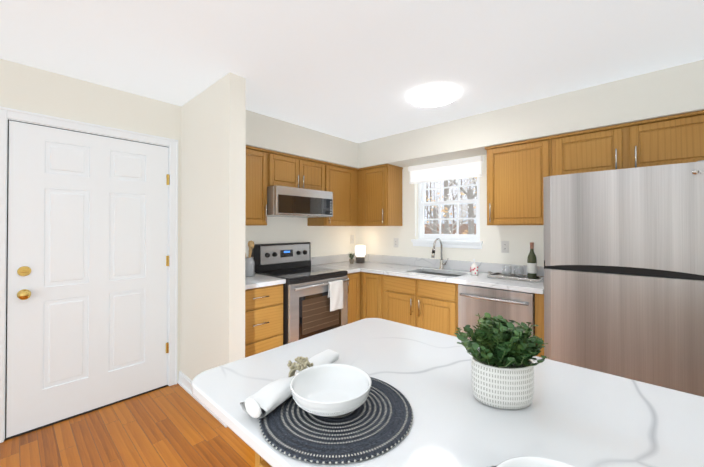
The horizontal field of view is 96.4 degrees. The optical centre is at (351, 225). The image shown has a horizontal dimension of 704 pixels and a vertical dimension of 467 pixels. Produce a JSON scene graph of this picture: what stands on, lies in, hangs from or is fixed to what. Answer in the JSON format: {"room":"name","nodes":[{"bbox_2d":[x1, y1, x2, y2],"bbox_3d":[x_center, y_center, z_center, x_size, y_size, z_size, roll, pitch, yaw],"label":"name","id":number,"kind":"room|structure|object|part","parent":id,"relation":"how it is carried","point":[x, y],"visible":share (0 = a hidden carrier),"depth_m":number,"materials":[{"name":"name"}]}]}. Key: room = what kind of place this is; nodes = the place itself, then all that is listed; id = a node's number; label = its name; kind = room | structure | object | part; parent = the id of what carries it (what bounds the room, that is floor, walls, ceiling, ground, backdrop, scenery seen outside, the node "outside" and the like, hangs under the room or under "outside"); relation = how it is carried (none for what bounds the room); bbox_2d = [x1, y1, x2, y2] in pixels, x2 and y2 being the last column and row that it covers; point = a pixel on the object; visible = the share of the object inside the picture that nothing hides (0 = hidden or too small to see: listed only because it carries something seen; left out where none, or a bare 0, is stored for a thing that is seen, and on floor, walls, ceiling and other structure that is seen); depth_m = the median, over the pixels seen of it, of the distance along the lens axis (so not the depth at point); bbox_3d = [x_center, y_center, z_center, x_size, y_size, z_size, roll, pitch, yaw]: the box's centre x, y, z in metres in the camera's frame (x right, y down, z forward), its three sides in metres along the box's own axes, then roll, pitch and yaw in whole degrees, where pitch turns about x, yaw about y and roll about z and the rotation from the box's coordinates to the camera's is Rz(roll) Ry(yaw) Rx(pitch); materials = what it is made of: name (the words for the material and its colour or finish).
{"room":"kitchen","nodes":[
{"label":"kitchen","id":0,"kind":"room"},
{"bbox_2d":[0,383,254,466],"bbox_3d":[-1.002,1.400,0.269,4.700,0.100,8.200,0,-1,43],"label":"floor","id":1,"kind":"structure","parent":0,"point":[176,425],"depth_m":1.99,"materials":[{"name":"brown wood"}]},
{"bbox_2d":[245,286,282,357],"bbox_3d":[-1.013,0.945,2.832,0.617,0.850,0.533,0,-1,43],"label":"base cabinet","id":2,"kind":"object","parent":1,"relation":"on","point":[263,307],"depth_m":2.66,"materials":[{"name":"brown wood"}]},
{"bbox_2d":[245,274,284,289],"bbox_3d":[-1.005,0.499,2.829,0.638,0.038,0.533,0,-1,43],"label":"countertop","id":3,"kind":"structure","parent":2,"relation":"on","point":[255,282],"depth_m":2.74,"materials":[{"name":"white stone"}]},
{"bbox_2d":[245,241,254,276],"bbox_3d":[-0.987,0.311,2.992,0.114,0.339,0.114,0,-1,43],"label":"utensil crock","id":4,"kind":"object","parent":3,"relation":"on","point":[249,266],"visible":0.85,"depth_m":2.96,"materials":[{"name":"grey ceramic"}]},
{"bbox_2d":[251,242,348,344],"bbox_3d":[-0.523,0.785,3.266,0.739,1.178,0.758,0,-1,43],"label":"range","id":5,"kind":"object","parent":1,"relation":"on","point":[315,300],"visible":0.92,"depth_m":3.11,"materials":[{"name":"silver metal"}]},
{"bbox_2d":[328,280,342,311],"bbox_3d":[-0.163,0.698,3.144,0.044,0.286,0.194,0,-1,43],"label":"towel","id":6,"kind":"object","parent":5,"relation":"hanging from","point":[335,287],"depth_m":3.13,"materials":[{"name":"white fabric"}]},
{"bbox_2d":[346,274,356,323],"bbox_3d":[-0.217,0.952,3.699,0.617,0.850,0.289,0,-1,43],"label":"base cabinet","id":7,"kind":"object","parent":1,"relation":"on","point":[352,283],"depth_m":3.49,"materials":[{"name":"brown wood"}]},
{"bbox_2d":[357,270,428,329],"bbox_3d":[0.457,0.951,3.632,0.505,0.850,0.673,0,-1,43],"label":"base cabinet","id":8,"kind":"object","parent":1,"relation":"on","point":[378,295],"depth_m":3.33,"materials":[{"name":"brown wood"}]},
{"bbox_2d":[315,262,360,273],"bbox_3d":[-0.223,0.506,3.681,0.638,0.038,0.249,0,-1,43],"label":"countertop","id":9,"kind":"structure","parent":8,"relation":"on","point":[350,269],"depth_m":3.64,"materials":[{"name":"white stone"}]},
{"bbox_2d":[192,318,703,466],"bbox_3d":[0.580,0.899,0.538,2.119,0.905,0.885,0,-1,43],"label":"kitchen island","id":10,"kind":"object","parent":1,"relation":"on","point":[575,416],"visible":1,"depth_m":0.77,"materials":[{"name":"white stone"}]},
{"bbox_2d":[259,377,412,463],"bbox_3d":[-0.037,0.444,0.767,0.366,0.007,0.366,0,-1,43],"label":"placemat","id":11,"kind":"object","parent":10,"relation":"on","point":[378,421],"visible":0.58,"depth_m":0.68,"materials":[{"name":"grey fabric"}]},
{"bbox_2d":[240,349,338,417],"bbox_3d":[-0.152,0.406,0.866,0.081,0.064,0.357,0,-1,27],"label":"napkin","id":12,"kind":"object","parent":11,"relation":"on","point":[267,399],"visible":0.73,"depth_m":0.77,"materials":[{"name":"white fabric"}]},
{"bbox_2d":[290,364,371,416],"bbox_3d":[-0.051,0.410,0.772,0.198,0.060,0.198,0,-1,43],"label":"bowl","id":13,"kind":"object","parent":11,"relation":"on","point":[329,390],"visible":1,"depth_m":0.81,"materials":[{"name":"white ceramic"}]},
{"bbox_2d":[454,312,548,409],"bbox_3d":[0.384,0.343,0.809,0.246,0.210,0.215,0,0,3],"label":"potted plant","id":14,"kind":"object","parent":10,"relation":"on","point":[502,371],"visible":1,"depth_m":0.77,"materials":[{"name":"ceramic"}]},
{"bbox_3d":[0.301,0.441,0.402,0.366,0.007,0.366,0,-1,43],"label":"placemat","id":15,"kind":"object","parent":10,"relation":"on","visible":0},
{"bbox_2d":[496,456,574,466],"bbox_3d":[0.289,0.408,0.419,0.198,0.060,0.198,0,-1,43],"label":"bowl","id":16,"kind":"object","parent":15,"relation":"on","point":[527,461],"visible":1,"depth_m":0.51,"materials":[{"name":"white ceramic"}]},
{"bbox_2d":[449,282,543,357],"bbox_3d":[1.381,0.946,2.816,0.710,0.848,0.626,0,-1,43],"label":"base cabinet","id":17,"kind":"object","parent":1,"relation":"on","point":[465,302],"depth_m":2.59,"materials":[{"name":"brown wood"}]},
{"bbox_2d":[325,262,543,293],"bbox_3d":[0.740,0.503,3.399,2.438,0.038,0.638,0,-1,43],"label":"countertop","id":18,"kind":"structure","parent":17,"relation":"on","point":[464,277],"depth_m":2.99,"materials":[{"name":"white stone"}]},
{"bbox_2d":[348,253,354,263],"bbox_3d":[-0.004,0.419,4.038,0.092,0.139,0.078,0,-1,43],"label":"plant","id":19,"kind":"object","parent":18,"relation":"on","point":[351,260],"visible":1,"depth_m":4.03,"materials":[{"name":"green plant"}]},
{"bbox_2d":[355,245,365,262],"bbox_3d":[0.108,0.374,4.118,0.141,0.230,0.141,0,-1,43],"label":"lamp","id":20,"kind":"object","parent":18,"relation":"on","point":[360,251],"visible":1,"depth_m":4.07,"materials":[{"name":"white"}]},
{"bbox_2d":[401,270,456,301],"bbox_3d":[0.887,0.616,3.268,0.589,0.213,0.389,0,-1,43],"label":"sink","id":21,"kind":"object","parent":18,"relation":"in","point":[418,287],"depth_m":3.05,"materials":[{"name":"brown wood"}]},
{"bbox_2d":[431,238,448,269],"bbox_3d":[0.953,0.311,3.407,0.116,0.345,0.249,0,-1,43],"label":"faucet","id":22,"kind":"object","parent":18,"relation":"on","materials":[{"name":"silver metal"}]},
{"bbox_2d":[470,259,477,275],"bbox_3d":[1.182,0.403,3.038,0.078,0.156,0.057,0,-1,43],"label":"soap bottle","id":23,"kind":"object","parent":18,"relation":"on","point":[474,268],"visible":1,"depth_m":3.02,"materials":[{"name":"white"}]},
{"bbox_2d":[487,242,543,281],"bbox_3d":[1.477,0.317,2.875,0.461,0.326,0.240,0,-1,43],"label":"serving tray","id":24,"kind":"object","parent":18,"relation":"on","point":[531,276],"visible":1,"depth_m":2.82,"materials":[{"name":"silver metal"}]},
{"bbox_3d":[1.437,0.423,2.918,0.084,0.098,0.084,0,-1,43],"label":"glass","id":25,"kind":"part","parent":24,"relation":"part of","materials":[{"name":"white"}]},
{"bbox_3d":[1.527,0.423,2.883,0.084,0.098,0.084,0,-1,43],"label":"glass","id":26,"kind":"part","parent":24,"relation":"part of","materials":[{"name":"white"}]},
{"bbox_2d":[527,242,536,278],"bbox_3d":[1.618,0.313,2.827,0.076,0.318,0.076,0,-1,43],"label":"bottle","id":27,"kind":"object","parent":24,"relation":"on","point":[531,259],"depth_m":2.80,"materials":[{"name":"green glass"}]},
{"bbox_2d":[458,284,534,339],"bbox_3d":[1.343,0.946,2.794,0.600,0.848,0.653,0,-1,43],"label":"dishwasher","id":28,"kind":"object","parent":17,"relation":"in","point":[518,305],"depth_m":2.58,"materials":[{"name":"silver metal"}]},
{"bbox_2d":[543,160,703,396],"bbox_3d":[1.895,0.507,2.191,0.833,1.716,0.799,0,-1,43],"label":"refrigerator","id":29,"kind":"object","parent":1,"relation":"on","point":[624,273],"visible":0.67,"depth_m":1.88,"materials":[{"name":"grey metal"}]},
{"bbox_2d":[0,58,355,380],"bbox_3d":[-2.563,0.151,1.712,0.140,2.420,8.200,0,-1,43],"label":"wall","id":30,"kind":"structure","parent":0,"point":[23,87],"depth_m":2.48,"materials":[{"name":"paint"}]},
{"bbox_2d":[6,120,169,437],"bbox_3d":[-1.874,0.342,2.342,0.110,2.025,0.931,0,-1,43],"label":"entry door","id":31,"kind":"structure","parent":30,"relation":"in","point":[88,260],"depth_m":2.28,"materials":[{"name":"white"}]},
{"bbox_2d":[0,107,177,442],"bbox_3d":[-1.928,0.312,2.385,0.164,2.109,1.065,0,-1,43],"label":"door frame","id":32,"kind":"structure","parent":30,"relation":"attached to","point":[7,115],"depth_m":2.24,"materials":[{"name":"white wood"}]},
{"bbox_2d":[245,145,357,225],"bbox_3d":[-0.653,-0.363,3.426,0.358,0.731,1.878,0,-1,43],"label":"upper cabinet","id":33,"kind":"object","parent":30,"relation":"attached to","point":[265,168],"visible":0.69,"depth_m":3.32,"materials":[{"name":"brown wood"}]},
{"bbox_2d":[267,185,332,217],"bbox_3d":[-0.625,-0.235,3.384,0.452,0.280,0.740,0,-1,43],"label":"microwave","id":34,"kind":"object","parent":33,"relation":"attached to","point":[284,201],"visible":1,"depth_m":3.16,"materials":[{"name":"metal"}]},
{"bbox_2d":[311,254,355,265],"bbox_3d":[-0.674,0.436,3.647,0.020,0.100,2.186,0,-1,43],"label":"backsplash","id":35,"kind":"structure","parent":30,"relation":"attached to","point":[343,257],"depth_m":4.08,"materials":[{"name":"white stone"}]},
{"bbox_2d":[350,235,353,243],"bbox_3d":[0.008,0.195,4.394,0.016,0.117,0.072,0,-1,43],"label":"switch plate","id":36,"kind":"object","parent":30,"relation":"attached to","point":[351,239],"visible":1,"depth_m":4.38,"materials":[{"name":"white plastic"}]},
{"bbox_2d":[180,72,245,380],"bbox_3d":[-1.132,0.158,2.502,0.900,2.420,0.120,0,-1,43],"label":"wall","id":37,"kind":"structure","parent":0,"point":[213,201],"depth_m":2.32,"materials":[{"name":"paint"}]},
{"bbox_2d":[177,371,227,426],"bbox_3d":[-1.165,1.318,2.438,0.926,0.098,0.046,0,-1,43],"label":"baseboard","id":38,"kind":"structure","parent":37,"relation":"attached to","point":[184,382],"depth_m":2.54,"materials":[{"name":"white wood"}]},
{"bbox_2d":[0,0,703,142],"bbox_3d":[-1.002,-1.120,0.289,4.700,0.100,8.200,0,-1,43],"label":"ceiling","id":39,"kind":"structure","parent":0,"point":[358,71],"depth_m":1.88,"materials":[{"name":"paint"}]},
{"bbox_2d":[409,86,458,106],"bbox_3d":[0.663,-1.040,2.560,0.390,0.020,0.390,0,-1,43],"label":"recessed light","id":40,"kind":"object","parent":39,"relation":"in","point":[433,96],"visible":0.98,"depth_m":2.51,"materials":[{"name":"white"}]},
{"bbox_2d":[356,155,543,266],"bbox_3d":[1.733,0.162,3.035,4.400,2.420,0.160,0,-1,43],"label":"wall","id":41,"kind":"structure","parent":0,"point":[376,240],"depth_m":3.44,"materials":[{"name":"paint"}]},
{"bbox_2d":[358,164,402,225],"bbox_3d":[0.228,-0.357,4.066,0.790,0.731,0.358,0,-1,43],"label":"upper cabinet","id":42,"kind":"object","parent":41,"relation":"attached to","point":[379,195],"visible":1,"depth_m":3.83,"materials":[{"name":"brown wood"}]},
{"bbox_2d":[394,238,397,246],"bbox_3d":[0.559,0.220,3.996,0.072,0.117,0.007,0,-1,43],"label":"electrical outlet plate","id":43,"kind":"object","parent":41,"relation":"attached to","point":[395,242],"visible":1,"depth_m":3.99,"materials":[{"name":"white plastic"}]},
{"bbox_2d":[411,177,482,248],"bbox_3d":[1.083,-0.210,3.590,0.842,0.913,0.175,0,-1,43],"label":"window","id":44,"kind":"structure","parent":41,"relation":"in","point":[454,236],"depth_m":3.58,"materials":[{"name":"white"}]},
{"bbox_2d":[409,156,482,235],"bbox_3d":[1.022,-0.295,3.531,0.864,0.832,0.070,0,-1,43],"label":"window blind","id":45,"kind":"object","parent":44,"relation":"attached to","point":[469,167],"visible":1,"depth_m":3.48,"materials":[{"name":"white fabric"}]},
{"bbox_2d":[364,254,543,275],"bbox_3d":[0.957,0.436,3.621,2.418,0.100,0.020,0,-1,43],"label":"backsplash","id":46,"kind":"structure","parent":41,"relation":"attached to","point":[493,267],"depth_m":3.48,"materials":[{"name":"white stone"}]},
{"bbox_2d":[501,241,508,252],"bbox_3d":[1.517,0.212,3.117,0.072,0.117,0.007,0,-1,43],"label":"electrical outlet plate","id":47,"kind":"object","parent":41,"relation":"attached to","point":[504,246],"visible":1,"depth_m":3.12,"materials":[{"name":"white plastic"}]},
{"bbox_2d":[485,110,703,225],"bbox_3d":[1.882,-0.370,2.548,1.476,0.731,0.358,0,-1,43],"label":"upper cabinet","id":48,"kind":"object","parent":41,"relation":"attached to","point":[518,171],"visible":0.92,"depth_m":2.48,"materials":[{"name":"brown wood"}]},
{"bbox_2d":[246,59,703,168],"bbox_3d":[0.828,-0.897,2.280,4.100,0.315,2.190,0,-1,43],"label":"soffit","id":49,"kind":"structure","parent":0,"point":[675,90],"depth_m":2.80,"materials":[{"name":"paint"}]},
{"label":"outside","id":50,"kind":"structure","parent":0,"visible":0},
{"bbox_2d":[424,177,476,223],"bbox_3d":[9.527,-2.284,14.796,18.000,10.500,0.001,0,-1,43],"label":"sky","id":51,"kind":"structure","parent":50,"point":[453,192],"depth_m":18.37,"materials":[{"name":"white"}]},
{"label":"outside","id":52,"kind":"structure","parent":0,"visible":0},
{"bbox_2d":[424,177,476,234],"bbox_3d":[4.582,-0.516,12.110,8.330,5.926,8.625,0,-1,43],"label":"trees","id":53,"kind":"object","parent":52,"point":[446,228],"depth_m":10.53,"materials":[{"name":"beige plant"}]}
]}

